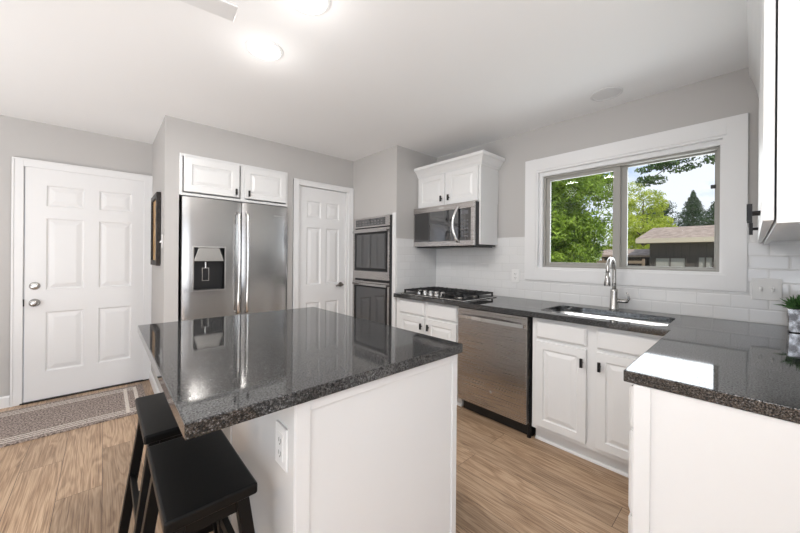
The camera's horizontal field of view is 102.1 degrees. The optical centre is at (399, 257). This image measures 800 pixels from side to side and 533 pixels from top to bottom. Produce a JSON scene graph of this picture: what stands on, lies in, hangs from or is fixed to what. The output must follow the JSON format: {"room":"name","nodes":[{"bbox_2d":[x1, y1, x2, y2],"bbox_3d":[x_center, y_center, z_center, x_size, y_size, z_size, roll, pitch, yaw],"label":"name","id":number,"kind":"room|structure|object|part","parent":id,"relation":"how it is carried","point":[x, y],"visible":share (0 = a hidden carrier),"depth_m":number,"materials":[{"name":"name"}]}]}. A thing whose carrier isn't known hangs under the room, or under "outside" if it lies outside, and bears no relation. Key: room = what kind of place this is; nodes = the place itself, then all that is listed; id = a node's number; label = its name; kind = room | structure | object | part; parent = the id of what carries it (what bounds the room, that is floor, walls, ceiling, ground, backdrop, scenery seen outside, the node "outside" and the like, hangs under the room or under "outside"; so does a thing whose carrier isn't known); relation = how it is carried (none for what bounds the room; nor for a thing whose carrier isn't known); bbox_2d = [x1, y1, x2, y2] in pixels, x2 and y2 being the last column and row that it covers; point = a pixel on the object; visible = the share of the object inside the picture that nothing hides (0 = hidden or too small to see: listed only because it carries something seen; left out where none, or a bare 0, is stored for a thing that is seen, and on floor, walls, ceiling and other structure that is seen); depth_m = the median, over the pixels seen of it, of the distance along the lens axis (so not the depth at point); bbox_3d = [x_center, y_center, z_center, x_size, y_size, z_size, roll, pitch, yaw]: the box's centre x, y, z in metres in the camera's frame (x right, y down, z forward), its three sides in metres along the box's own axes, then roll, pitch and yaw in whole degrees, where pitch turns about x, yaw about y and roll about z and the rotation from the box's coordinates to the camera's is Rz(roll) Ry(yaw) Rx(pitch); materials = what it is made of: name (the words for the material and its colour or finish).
{"room":"kitchen","nodes":[
{"label":"kitchen","id":0,"kind":"room"},
{"bbox_2d":[0,115,152,396],"bbox_3d":[-3.972,0.035,2.153,3.684,2.431,0.120,0,0,-42],"label":"wall","id":1,"kind":"structure","parent":0,"point":[22,138],"depth_m":2.80,"materials":[{"name":"grey paint"}]},
{"bbox_2d":[0,395,9,408],"bbox_3d":[-4.239,1.201,1.827,2.624,0.095,0.014,0,0,-42],"label":"baseboard","id":2,"kind":"structure","parent":1,"relation":"attached to","point":[5,400],"depth_m":2.69,"materials":[{"name":"white paint"}]},
{"bbox_2d":[10,156,152,406],"bbox_3d":[-2.927,0.210,3.043,0.939,2.097,0.169,0,0,-42],"label":"door","id":3,"kind":"structure","parent":1,"relation":"in","point":[81,268],"depth_m":2.98,"materials":[{"name":"white paint"}]},
{"bbox_3d":[-3.143,0.396,2.779,0.068,0.068,0.069,0,0,-42],"label":"knob","id":4,"kind":"part","parent":3,"relation":"part of","materials":[{"name":"silver metal"}]},
{"bbox_2d":[151,115,352,392],"bbox_3d":[-1.344,0.056,3.837,2.467,2.431,0.942,0,0,-42],"label":"wall","id":5,"kind":"structure","parent":0,"point":[175,136],"depth_m":2.94,"materials":[{"name":"grey paint"}]},
{"bbox_2d":[149,370,159,393],"bbox_3d":[-2.228,1.217,3.027,0.112,0.095,0.956,0,0,-42],"label":"baseboard","id":6,"kind":"structure","parent":5,"relation":"attached to","point":[151,377],"depth_m":3.06,"materials":[{"name":"white paint"}]},
{"bbox_2d":[150,192,160,265],"bbox_3d":[-2.240,-0.246,2.964,0.032,0.640,0.450,0,0,-42],"label":"picture frame","id":7,"kind":"object","parent":5,"relation":"attached to","point":[155,255],"visible":1,"depth_m":2.81,"materials":[{"name":"brown wood"}]},
{"bbox_2d":[159,234,162,247],"bbox_3d":[-2.016,-0.133,2.729,0.020,0.118,0.072,0,0,-42],"label":"light switch","id":8,"kind":"object","parent":5,"relation":"attached to","point":[161,241],"visible":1,"depth_m":2.72,"materials":[{"name":"white plastic"}]},
{"bbox_2d":[179,153,287,206],"bbox_3d":[-1.593,-0.699,3.124,0.933,0.353,0.364,0,0,-42],"label":"upper cabinet","id":9,"kind":"object","parent":5,"relation":"attached to","point":[199,177],"visible":0.85,"depth_m":2.98,"materials":[{"name":"white paint"}]},
{"bbox_3d":[-1.660,-0.702,2.872,0.436,0.294,0.020,0,0,-42],"label":"door","id":10,"kind":"part","parent":9,"relation":"part of","materials":[{"name":"white paint"}]},
{"bbox_3d":[-1.318,-0.700,3.184,0.394,0.294,0.020,0,0,-42],"label":"door","id":11,"kind":"part","parent":9,"relation":"part of","materials":[{"name":"white paint"}]},
{"bbox_2d":[292,178,353,315],"bbox_3d":[-0.881,0.225,3.678,0.746,2.100,0.159,0,0,-42],"label":"door","id":12,"kind":"structure","parent":5,"relation":"in","point":[322,212],"depth_m":3.65,"materials":[{"name":"white paint"}]},
{"bbox_2d":[0,380,629,532],"bbox_3d":[-0.220,1.310,-0.118,6.171,0.060,8.349,0,0,-42],"label":"floor","id":13,"kind":"structure","parent":0,"point":[72,481],"depth_m":1.83,"materials":[{"name":"brown wood"}]},
{"bbox_2d":[0,384,145,447],"bbox_3d":[-2.835,1.254,2.448,1.435,0.009,0.725,0,0,-42],"label":"rug","id":14,"kind":"object","parent":13,"relation":"on","point":[20,425],"visible":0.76,"depth_m":2.57,"materials":[{"name":"beige fabric"}]},
{"bbox_2d":[118,392,217,532],"bbox_3d":[-0.969,0.954,1.371,0.343,0.640,0.469,0,0,-42],"label":"counter stool","id":15,"kind":"object","parent":13,"relation":"on","point":[157,423],"visible":0.48,"depth_m":1.29,"materials":[{"name":"black paint"}]},
{"bbox_3d":[-1.182,0.969,1.433,0.141,0.607,0.049,0,0,-10],"label":"leg","id":16,"kind":"part","parent":15,"relation":"part of","materials":[{"name":"black paint"}]},
{"bbox_3d":[-0.925,0.971,1.153,0.049,0.607,0.141,0,0,16],"label":"leg","id":17,"kind":"part","parent":15,"relation":"part of","materials":[{"name":"black paint"}]},
{"bbox_3d":[-0.966,0.650,1.371,0.218,0.032,0.424,0,0,-42],"label":"seat","id":18,"kind":"part","parent":15,"relation":"part of","materials":[{"name":"black paint"}]},
{"bbox_3d":[-0.756,0.973,1.308,0.141,0.607,0.049,0,0,-10],"label":"leg","id":19,"kind":"part","parent":15,"relation":"part of","materials":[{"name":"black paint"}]},
{"bbox_2d":[141,429,257,532],"bbox_3d":[-0.628,0.957,1.002,0.343,0.640,0.469,0,0,-42],"label":"counter stool","id":20,"kind":"object","parent":13,"relation":"on","point":[196,483],"visible":0.94,"depth_m":0.93,"materials":[{"name":"black paint"}]},
{"bbox_3d":[-0.842,0.972,1.064,0.141,0.607,0.049,0,0,-10],"label":"leg","id":21,"kind":"part","parent":20,"relation":"part of","materials":[{"name":"black paint"}]},
{"bbox_3d":[-0.585,0.974,0.784,0.049,0.607,0.141,0,0,16],"label":"leg","id":22,"kind":"part","parent":20,"relation":"part of","materials":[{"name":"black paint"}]},
{"bbox_3d":[-0.672,0.973,1.220,0.049,0.607,0.141,0,0,16],"label":"leg","id":23,"kind":"part","parent":20,"relation":"part of","materials":[{"name":"black paint"}]},
{"bbox_3d":[-0.415,0.975,0.939,0.141,0.607,0.049,0,0,-10],"label":"leg","id":24,"kind":"part","parent":20,"relation":"part of","materials":[{"name":"black paint"}]},
{"bbox_2d":[178,196,287,320],"bbox_3d":[-1.729,0.366,3.265,0.904,1.745,0.882,0,0,-42],"label":"refrigerator","id":25,"kind":"object","parent":13,"relation":"on","point":[232,256],"visible":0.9,"depth_m":2.93,"materials":[{"name":"silver metal"}]},
{"bbox_2d":[194,248,223,260],"bbox_3d":[-1.680,-0.022,2.840,0.230,0.118,0.061,0,0,-42],"label":"panel","id":26,"kind":"object","parent":25,"relation":"attached to","point":[200,254],"depth_m":2.82,"materials":[{"name":"silver metal"}]},
{"bbox_3d":[-1.663,0.041,2.868,0.461,1.095,0.083,0,0,-42],"label":"door","id":27,"kind":"part","parent":25,"relation":"part of","materials":[{"name":"silver metal"}]},
{"bbox_3d":[-1.469,0.053,2.948,0.025,0.938,0.068,0,0,-42],"label":"handle","id":28,"kind":"part","parent":25,"relation":"part of","materials":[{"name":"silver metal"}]},
{"bbox_3d":[-1.415,0.053,2.998,0.025,0.938,0.068,0,0,-42],"label":"handle","id":29,"kind":"part","parent":25,"relation":"part of","materials":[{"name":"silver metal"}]},
{"bbox_3d":[-1.327,0.044,3.175,0.437,1.095,0.083,0,0,-42],"label":"door","id":30,"kind":"part","parent":25,"relation":"part of","materials":[{"name":"silver metal"}]},
{"bbox_2d":[222,354,456,532],"bbox_3d":[-0.465,0.841,1.617,0.730,0.876,1.296,0,0,-42],"label":"kitchen island","id":31,"kind":"object","parent":13,"relation":"on","point":[379,455],"visible":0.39,"depth_m":1.10,"materials":[{"name":"white paint"}]},
{"bbox_3d":[-0.730,0.838,1.382,0.008,0.876,1.284,0,0,-42],"label":"seating panel","id":32,"kind":"part","parent":31,"relation":"part of","materials":[{"name":"white wood"}]},
{"bbox_2d":[277,431,282,461],"bbox_3d":[-0.357,0.563,0.963,0.003,0.077,0.036,0,0,-42],"label":"receptacle","id":33,"kind":"object","parent":31,"relation":"attached to","point":[279,433],"depth_m":0.96,"materials":[{"name":"white plastic"}]},
{"bbox_2d":[275,420,287,472],"bbox_3d":[-0.353,0.563,0.966,0.008,0.123,0.080,0,0,-42],"label":"outlet plate","id":34,"kind":"object","parent":31,"relation":"attached to","point":[281,444],"depth_m":0.95,"materials":[{"name":"white plastic"}]},
{"bbox_2d":[138,307,462,439],"bbox_3d":[-0.551,0.383,1.537,1.001,0.038,1.336,0,0,-42],"label":"island countertop","id":35,"kind":"structure","parent":31,"relation":"on","point":[213,374],"depth_m":1.17,"materials":[{"name":"stone"}]},
{"bbox_3d":[-0.029,0.844,1.145,0.723,0.876,0.012,0,0,-42],"label":"panel","id":36,"kind":"part","parent":31,"relation":"part of","materials":[{"name":"white paint"}]},
{"bbox_2d":[396,298,463,406],"bbox_3d":[0.433,0.848,3.227,0.657,0.875,0.788,0,0,-42],"label":"base cabinet","id":37,"kind":"object","parent":13,"relation":"on","point":[437,320],"visible":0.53,"depth_m":2.96,"materials":[{"name":"white paint"}]},
{"bbox_3d":[0.112,0.862,3.151,0.020,0.582,0.340,0,0,-42],"label":"door","id":38,"kind":"part","parent":37,"relation":"part of","materials":[{"name":"white paint"}]},
{"bbox_3d":[0.115,0.490,3.151,0.020,0.130,0.340,0,0,-42],"label":"drawer","id":39,"kind":"part","parent":37,"relation":"part of","materials":[{"name":"white paint"}]},
{"bbox_3d":[0.367,0.864,2.873,0.020,0.582,0.335,0,0,-42],"label":"door","id":40,"kind":"part","parent":37,"relation":"part of","materials":[{"name":"white paint"}]},
{"bbox_3d":[0.370,0.492,2.873,0.020,0.130,0.335,0,0,-42],"label":"drawer","id":41,"kind":"part","parent":37,"relation":"part of","materials":[{"name":"white paint"}]},
{"bbox_2d":[457,307,535,437],"bbox_3d":[0.897,0.854,2.680,0.658,0.871,0.608,0,0,-42],"label":"dishwasher","id":42,"kind":"object","parent":13,"relation":"on","point":[495,361],"visible":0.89,"depth_m":2.44,"materials":[{"name":"silver metal"}]},
{"bbox_3d":[0.672,0.485,2.478,0.048,0.030,0.565,0,0,-42],"label":"handle","id":43,"kind":"part","parent":42,"relation":"part of","materials":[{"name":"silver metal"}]},
{"bbox_2d":[532,317,662,477],"bbox_3d":[1.388,0.856,2.183,0.657,0.875,0.754,0,0,-42],"label":"base cabinet","id":44,"kind":"object","parent":13,"relation":"on","point":[580,393],"visible":0.62,"depth_m":2.02,"materials":[{"name":"white paint"}]},
{"bbox_3d":[1.050,0.867,2.126,0.020,0.583,0.316,0,0,-42],"label":"door","id":45,"kind":"part","parent":44,"relation":"part of","materials":[{"name":"white paint"}]},
{"bbox_3d":[1.053,0.498,2.126,0.020,0.115,0.316,0,0,-42],"label":"drawer","id":46,"kind":"part","parent":44,"relation":"part of","materials":[{"name":"white paint"}]},
{"bbox_3d":[1.126,0.657,2.007,0.031,0.056,0.015,0,0,-42],"label":"pull handle","id":47,"kind":"part","parent":44,"relation":"part of","materials":[{"name":"black metal"}]},
{"bbox_3d":[1.221,1.283,2.032,0.014,0.018,0.754,0,0,-42],"label":"shoe moulding","id":48,"kind":"part","parent":44,"relation":"part of","materials":[{"name":"white paint"}]},
{"bbox_3d":[1.192,0.658,1.935,0.031,0.056,0.015,0,0,-42],"label":"pull handle","id":49,"kind":"part","parent":44,"relation":"part of","materials":[{"name":"black metal"}]},
{"bbox_3d":[1.301,0.869,1.851,0.020,0.583,0.317,0,0,-42],"label":"door","id":50,"kind":"part","parent":44,"relation":"part of","materials":[{"name":"white paint"}]},
{"bbox_3d":[1.304,0.500,1.851,0.020,0.115,0.317,0,0,-42],"label":"drawer","id":51,"kind":"part","parent":44,"relation":"part of","materials":[{"name":"white paint"}]},
{"bbox_2d":[628,384,799,532],"bbox_3d":[1.182,0.854,1.057,0.639,0.875,0.671,0,0,-42],"label":"base cabinet","id":52,"kind":"object","parent":13,"relation":"on","point":[696,465],"visible":0.82,"depth_m":0.92,"materials":[{"name":"white paint"}]},
{"bbox_3d":[0.984,1.013,1.276,0.583,0.294,0.020,0,0,-42],"label":"drawer","id":53,"kind":"part","parent":52,"relation":"part of","materials":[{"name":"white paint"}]},
{"bbox_3d":[0.986,0.718,1.276,0.583,0.272,0.020,0,0,-42],"label":"drawer","id":54,"kind":"part","parent":52,"relation":"part of","materials":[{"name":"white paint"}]},
{"bbox_3d":[0.988,0.500,1.276,0.583,0.136,0.020,0,0,-42],"label":"drawer","id":55,"kind":"part","parent":52,"relation":"part of","materials":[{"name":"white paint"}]},
{"bbox_2d":[0,0,747,160],"bbox_3d":[-0.149,-1.250,-0.004,6.401,0.200,8.449,0,0,-42],"label":"ceiling","id":56,"kind":"structure","parent":0,"point":[355,80],"depth_m":1.92,"materials":[{"name":"white paint"}]},
{"bbox_2d":[180,0,237,21],"bbox_3d":[-1.125,-1.012,0.937,1.150,0.291,1.239,0,0,-42],"label":"ceiling fan","id":57,"kind":"object","parent":56,"relation":"hanging from","point":[224,9],"visible":1,"depth_m":1.19,"materials":[{"name":"white paint"}]},
{"bbox_2d":[245,37,282,60],"bbox_3d":[-0.753,-1.150,1.799,0.196,0.010,0.196,0,0,-42],"label":"recessed light","id":58,"kind":"object","parent":56,"relation":"in","point":[261,48],"visible":1,"depth_m":1.79,"materials":[{"name":"white paint"}]},
{"bbox_2d":[287,0,330,15],"bbox_3d":[-0.409,-1.147,1.441,0.196,0.010,0.196,0,0,-42],"label":"recessed light","id":59,"kind":"object","parent":56,"relation":"in","point":[307,7],"visible":1,"depth_m":1.48,"materials":[{"name":"white paint"}]},
{"bbox_2d":[590,86,622,100],"bbox_3d":[1.437,-1.134,2.254,0.196,0.007,0.196,0,0,-42],"label":"ceiling speaker","id":60,"kind":"object","parent":56,"relation":"attached to","point":[607,93],"visible":1,"depth_m":2.25,"materials":[{"name":"white plastic"}]},
{"bbox_2d":[353,145,436,326],"bbox_3d":[-0.078,0.066,3.822,0.618,2.431,0.788,0,0,-42],"label":"wall","id":61,"kind":"structure","parent":0,"point":[385,182],"depth_m":3.48,"materials":[{"name":"grey paint"}]},
{"bbox_2d":[352,215,391,325],"bbox_3d":[-0.123,0.248,3.780,0.622,1.381,0.683,0,0,-42],"label":"double wall oven","id":62,"kind":"object","parent":61,"relation":"in","point":[372,236],"visible":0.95,"depth_m":3.56,"materials":[{"name":"silver metal"}]},
{"bbox_3d":[-0.344,0.304,3.584,0.032,0.027,0.613,0,0,-42],"label":"handle","id":63,"kind":"part","parent":62,"relation":"part of","materials":[{"name":"silver metal"}]},
{"bbox_3d":[-0.339,-0.286,3.584,0.032,0.027,0.613,0,0,-42],"label":"handle","id":64,"kind":"part","parent":62,"relation":"part of","materials":[{"name":"silver metal"}]},
{"bbox_3d":[-0.336,0.570,3.600,0.002,0.525,0.593,0,0,-42],"label":"frame","id":65,"kind":"part","parent":62,"relation":"part of","materials":[{"name":"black metal"}]},
{"bbox_3d":[-0.325,0.188,3.608,0.030,0.057,0.607,0,0,-42],"label":"rail","id":66,"kind":"part","parent":62,"relation":"part of","materials":[{"name":"silver metal"}]},
{"bbox_3d":[-0.328,0.598,3.608,0.030,0.652,0.663,0,0,-42],"label":"oven door","id":67,"kind":"part","parent":62,"relation":"part of","materials":[{"name":"black glass"}]},
{"bbox_3d":[-0.323,-0.037,3.608,0.030,0.562,0.663,0,0,-42],"label":"oven door","id":68,"kind":"part","parent":62,"relation":"part of","materials":[{"name":"silver metal"}]},
{"bbox_3d":[-0.331,-0.065,3.600,0.002,0.435,0.593,0,0,-42],"label":"frame","id":69,"kind":"part","parent":62,"relation":"part of","materials":[{"name":"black metal"}]},
{"bbox_3d":[-0.319,-0.387,3.609,0.029,0.113,0.663,0,0,-42],"label":"control panel","id":70,"kind":"part","parent":62,"relation":"part of","materials":[{"name":"silver metal"}]},
{"bbox_2d":[392,212,395,326],"bbox_3d":[-0.065,0.411,3.338,0.012,1.740,0.047,0,0,-42],"label":"trim","id":71,"kind":"structure","parent":61,"relation":"attached to","point":[394,213],"depth_m":3.33,"materials":[{"name":"white paint"}]},
{"bbox_2d":[396,238,435,292],"bbox_3d":[0.188,0.089,3.526,0.608,0.561,0.008,0,0,-42],"label":"tiled wall","id":72,"kind":"structure","parent":61,"relation":"attached to","point":[415,267],"depth_m":3.48,"materials":[{"name":"white tile"}]},
{"bbox_2d":[437,68,782,325],"bbox_3d":[1.207,0.076,2.993,0.160,2.431,3.747,0,0,-42],"label":"wall","id":73,"kind":"structure","parent":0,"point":[734,93],"depth_m":2.38,"materials":[{"name":"grey paint"}]},
{"bbox_2d":[414,150,504,244],"bbox_3d":[0.576,-0.533,3.295,0.368,0.830,0.866,0,0,-42],"label":"upper cabinet","id":74,"kind":"object","parent":73,"relation":"attached to","point":[473,176],"visible":0.91,"depth_m":3.09,"materials":[{"name":"white paint"}]},
{"bbox_3d":[0.329,-0.683,3.382,0.020,0.319,0.355,0,0,-42],"label":"door","id":75,"kind":"part","parent":74,"relation":"part of","materials":[{"name":"white paint"}]},
{"bbox_2d":[413,201,494,248],"bbox_3d":[0.515,-0.303,3.299,0.431,0.416,0.770,0,0,-42],"label":"microwave","id":76,"kind":"object","parent":74,"relation":"attached to","point":[456,225],"visible":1,"depth_m":3.14,"materials":[{"name":"silver metal"}]},
{"bbox_3d":[0.366,-0.307,3.261,0.024,0.297,0.601,0,0,-42],"label":"door","id":77,"kind":"part","parent":76,"relation":"part of","materials":[{"name":"black glass"}]},
{"bbox_3d":[0.518,-0.306,3.030,0.082,0.346,0.031,0,0,-11],"label":"handle","id":78,"kind":"part","parent":76,"relation":"part of","materials":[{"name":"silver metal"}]},
{"bbox_3d":[0.612,-0.305,2.992,0.024,0.297,0.117,0,0,-42],"label":"control panel","id":79,"kind":"part","parent":76,"relation":"part of","materials":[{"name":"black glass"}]},
{"bbox_3d":[0.579,-0.897,3.295,0.368,0.102,0.865,0,0,-42],"label":"crown moulding","id":80,"kind":"part","parent":74,"relation":"part of","materials":[{"name":"white paint"}]},
{"bbox_3d":[0.595,-0.681,3.092,0.020,0.319,0.357,0,0,-42],"label":"door","id":81,"kind":"part","parent":74,"relation":"part of","materials":[{"name":"white paint"}]},
{"bbox_2d":[436,227,799,325],"bbox_3d":[1.370,0.099,2.690,0.008,0.561,2.839,0,0,-42],"label":"tiled wall","id":82,"kind":"structure","parent":73,"relation":"attached to","point":[479,269],"depth_m":2.32,"materials":[{"name":"white tile"}]},
{"bbox_2d":[512,269,518,282],"bbox_3d":[1.071,0.175,3.003,0.009,0.122,0.075,0,0,-42],"label":"wall outlet","id":83,"kind":"object","parent":82,"relation":"attached to","point":[515,272],"visible":1,"depth_m":3.00,"materials":[{"name":"white plastic"}]},
{"bbox_2d":[751,278,781,300],"bbox_3d":[2.108,0.185,1.861,0.020,0.124,0.118,0,0,-42],"label":"light switch","id":84,"kind":"object","parent":82,"relation":"attached to","point":[761,288],"visible":1,"depth_m":1.86,"materials":[{"name":"white plastic"}]},
{"bbox_2d":[524,113,748,291],"bbox_3d":[1.651,-0.327,2.475,0.149,1.069,1.377,0,0,-42],"label":"window","id":85,"kind":"structure","parent":73,"relation":"attached to","point":[727,137],"depth_m":2.27,"materials":[{"name":"white paint"}]},
{"bbox_3d":[1.494,-0.310,2.675,0.026,0.771,0.559,0,0,-42],"label":"sash","id":86,"kind":"part","parent":85,"relation":"part of","materials":[{"name":"grey"}]},
{"bbox_3d":[1.681,-0.308,2.489,0.085,0.799,1.115,0,0,-42],"label":"frame","id":87,"kind":"part","parent":85,"relation":"part of","materials":[{"name":"grey"}]},
{"bbox_3d":[1.882,-0.306,2.296,0.026,0.771,0.540,0,0,-42],"label":"sash","id":88,"kind":"part","parent":85,"relation":"part of","materials":[{"name":"grey"}]},
{"bbox_3d":[1.715,0.080,1.000,1.781,2.431,0.120,0,0,-42],"label":"wall","id":89,"kind":"structure","parent":0,"visible":0},
{"bbox_2d":[747,0,799,243],"bbox_3d":[1.582,-0.606,1.218,1.689,1.058,0.386,0,0,-42],"label":"upper cabinet","id":90,"kind":"object","parent":89,"relation":"attached to","point":[773,26],"visible":1,"depth_m":0.80,"materials":[{"name":"white paint"}]},
{"bbox_3d":[1.753,-0.142,1.604,0.015,0.056,0.031,0,0,-42],"label":"pull handle","id":91,"kind":"part","parent":90,"relation":"part of","materials":[{"name":"black metal"}]},
{"bbox_3d":[1.214,-0.146,1.111,0.015,0.056,0.031,0,0,-42],"label":"pull handle","id":92,"kind":"part","parent":90,"relation":"part of","materials":[{"name":"black metal"}]},
{"bbox_3d":[1.162,-0.147,1.064,0.015,0.056,0.031,0,0,-42],"label":"pull handle","id":93,"kind":"part","parent":90,"relation":"part of","materials":[{"name":"black metal"}]},
{"bbox_3d":[1.585,-1.006,1.218,1.689,0.258,0.386,0,0,-42],"label":"crown moulding","id":94,"kind":"part","parent":90,"relation":"part of","materials":[{"name":"white paint"}]},
{"bbox_3d":[1.944,-0.466,1.743,0.386,0.767,0.020,0,0,-42],"label":"door","id":95,"kind":"part","parent":90,"relation":"part of","materials":[{"name":"white paint"}]},
{"bbox_3d":[1.651,-0.468,1.474,0.390,0.767,0.020,0,0,-42],"label":"door","id":96,"kind":"part","parent":90,"relation":"part of","materials":[{"name":"white paint"}]},
{"bbox_3d":[1.355,-0.471,1.204,0.390,0.767,0.020,0,0,-42],"label":"door","id":97,"kind":"part","parent":90,"relation":"part of","materials":[{"name":"white paint"}]},
{"bbox_3d":[1.061,-0.473,0.935,0.388,0.767,0.020,0,0,-42],"label":"door","id":98,"kind":"part","parent":90,"relation":"part of","materials":[{"name":"white paint"}]},
{"label":"outside","id":99,"kind":"structure","parent":0,"visible":0},
{"bbox_3d":[35.367,1.965,52.686,116.669,0.100,150.000,0,0,-42],"label":"lawn","id":100,"kind":"structure","parent":99,"visible":0},
{"bbox_2d":[551,171,628,262],"bbox_3d":[4.062,-1.898,9.724,4.729,7.137,4.852,0,0,20],"label":"leafy tree","id":101,"kind":"object","parent":100,"relation":"on","point":[573,228],"visible":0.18,"depth_m":8.46,"materials":[{"name":"green plant"}]},
{"bbox_2d":[600,221,637,259],"bbox_3d":[15.277,-0.580,22.683,2.304,4.678,2.561,0,0,-6],"label":"shrub","id":102,"kind":"object","parent":100,"relation":"on","point":[611,242],"visible":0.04,"depth_m":22.94,"materials":[{"name":"green plant"}]},
{"bbox_2d":[596,258,644,265],"bbox_3d":[6.815,0.867,13.123,0.100,1.640,5.030,0,0,-42],"label":"wooden fence","id":103,"kind":"object","parent":100,"relation":"on","point":[642,262],"visible":0.09,"depth_m":11.46,"materials":[{"name":"brown wood"}]},
{"bbox_3d":[6.791,0.166,13.096,0.020,0.100,4.960,0,0,-42],"label":"rail","id":104,"kind":"part","parent":103,"relation":"part of","materials":[{"name":"brown wood"}]},
{"bbox_2d":[602,249,649,265],"bbox_3d":[10.953,0.670,15.578,2.800,2.100,2.200,0,0,-42],"label":"garden shed","id":105,"kind":"object","parent":100,"relation":"on","point":[633,254],"visible":0.18,"depth_m":14.77,"materials":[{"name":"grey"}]},
{"bbox_2d":[611,181,677,248],"bbox_3d":[14.414,-1.418,19.279,3.550,6.340,3.183,0,0,-42],"label":"tree","id":106,"kind":"object","parent":100,"relation":"on","point":[659,222],"visible":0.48,"depth_m":18.98,"materials":[{"name":"green plant"}]},
{"bbox_2d":[634,201,682,247],"bbox_3d":[17.753,-1.060,22.346,3.383,5.684,2.934,0,0,10],"label":"deciduous tree","id":107,"kind":"object","parent":100,"relation":"on","point":[666,211],"visible":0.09,"depth_m":21.62,"materials":[{"name":"green plant"}]},
{"bbox_2d":[634,154,714,187],"bbox_3d":[5.365,-1.278,4.805,2.422,5.913,2.348,0,0,-3],"label":"tree","id":108,"kind":"object","parent":100,"relation":"on","point":[661,166],"visible":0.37,"depth_m":5.45,"materials":[{"name":"green plant"}]},
{"bbox_2d":[636,225,713,267],"bbox_3d":[14.409,0.232,11.181,6.440,3.030,9.050,0,0,-42],"label":"house","id":109,"kind":"structure","parent":100,"relation":"on","point":[685,246],"depth_m":11.82,"materials":[{"name":"brown"}]},
{"bbox_3d":[9.984,0.327,11.958,0.019,0.570,0.830,0,0,-42],"label":"pane","id":110,"kind":"part","parent":109,"relation":"part of","materials":[{"name":"grey glass"}]},
{"bbox_3d":[10.625,0.342,11.257,0.019,0.650,0.330,0,0,-42],"label":"pane","id":111,"kind":"part","parent":109,"relation":"part of","materials":[{"name":"grey glass"}]},
{"bbox_2d":[676,190,706,225],"bbox_3d":[20.845,-1.488,22.873,4.093,6.574,3.973,0,0,-42],"label":"conifer","id":112,"kind":"object","parent":100,"relation":"on","point":[692,212],"visible":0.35,"depth_m":22.75,"materials":[{"name":"green plant"}]},
{"bbox_2d":[697,201,714,225],"bbox_3d":[19.059,-0.873,19.167,3.044,5.329,2.995,0,0,17],"label":"evergreen tree","id":113,"kind":"object","parent":100,"relation":"on","point":[711,211],"visible":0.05,"depth_m":19.25,"materials":[{"name":"green plant"}]},
{"bbox_3d":[1.768,0.859,1.571,0.910,0.875,0.636,0,0,-42],"label":"cabinet","id":114,"kind":"object","parent":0,"visible":0},
{"bbox_2d":[393,291,799,423],"bbox_3d":[0.792,0.393,2.163,1.550,0.038,2.821,0,0,-42],"label":"countertop","id":115,"kind":"structure","parent":114,"relation":"on","point":[752,367],"depth_m":1.25,"materials":[{"name":"stone"}]},
{"bbox_2d":[401,287,496,301],"bbox_3d":[0.455,0.344,3.129,0.510,0.055,0.770,0,0,-42],"label":"gas cooktop","id":116,"kind":"object","parent":115,"relation":"in","point":[454,294],"visible":1,"depth_m":2.99,"materials":[{"name":"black metal"}]},
{"bbox_3d":[0.455,0.360,3.129,0.470,0.002,0.730,0,0,-42],"label":"burner plate","id":117,"kind":"part","parent":116,"relation":"part of","materials":[{"name":"silver metal"}]},
{"bbox_2d":[554,310,669,325],"bbox_3d":[1.355,0.523,2.157,0.429,0.213,0.736,0,0,-42],"label":"sink","id":118,"kind":"object","parent":115,"relation":"in","point":[656,323],"visible":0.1,"depth_m":2.27,"materials":[{"name":"silver metal"}]},
{"bbox_2d":[604,257,629,309],"bbox_3d":[1.522,0.189,2.275,0.228,0.382,0.131,0,0,-42],"label":"kitchen faucet","id":119,"kind":"object","parent":115,"relation":"on","point":[614,300],"visible":1,"depth_m":2.33,"materials":[{"name":"silver metal"}]},
{"bbox_3d":[1.594,0.316,2.317,0.030,0.029,0.065,0,0,-42],"label":"handle","id":120,"kind":"part","parent":119,"relation":"part of","materials":[{"name":"silver metal"}]},
{"bbox_2d":[774,295,799,332],"bbox_3d":[2.038,0.285,1.644,0.176,0.196,0.166,0,0,20],"label":"potted plant","id":121,"kind":"object","parent":115,"relation":"on","point":[792,307],"visible":1,"depth_m":1.64,"materials":[{"name":"green plant"}]},
{"bbox_3d":[2.048,0.323,1.648,0.104,0.121,0.104,0,0,-42],"label":"pot","id":122,"kind":"part","parent":121,"relation":"part of","materials":[{"name":"silver metal"}]}
]}

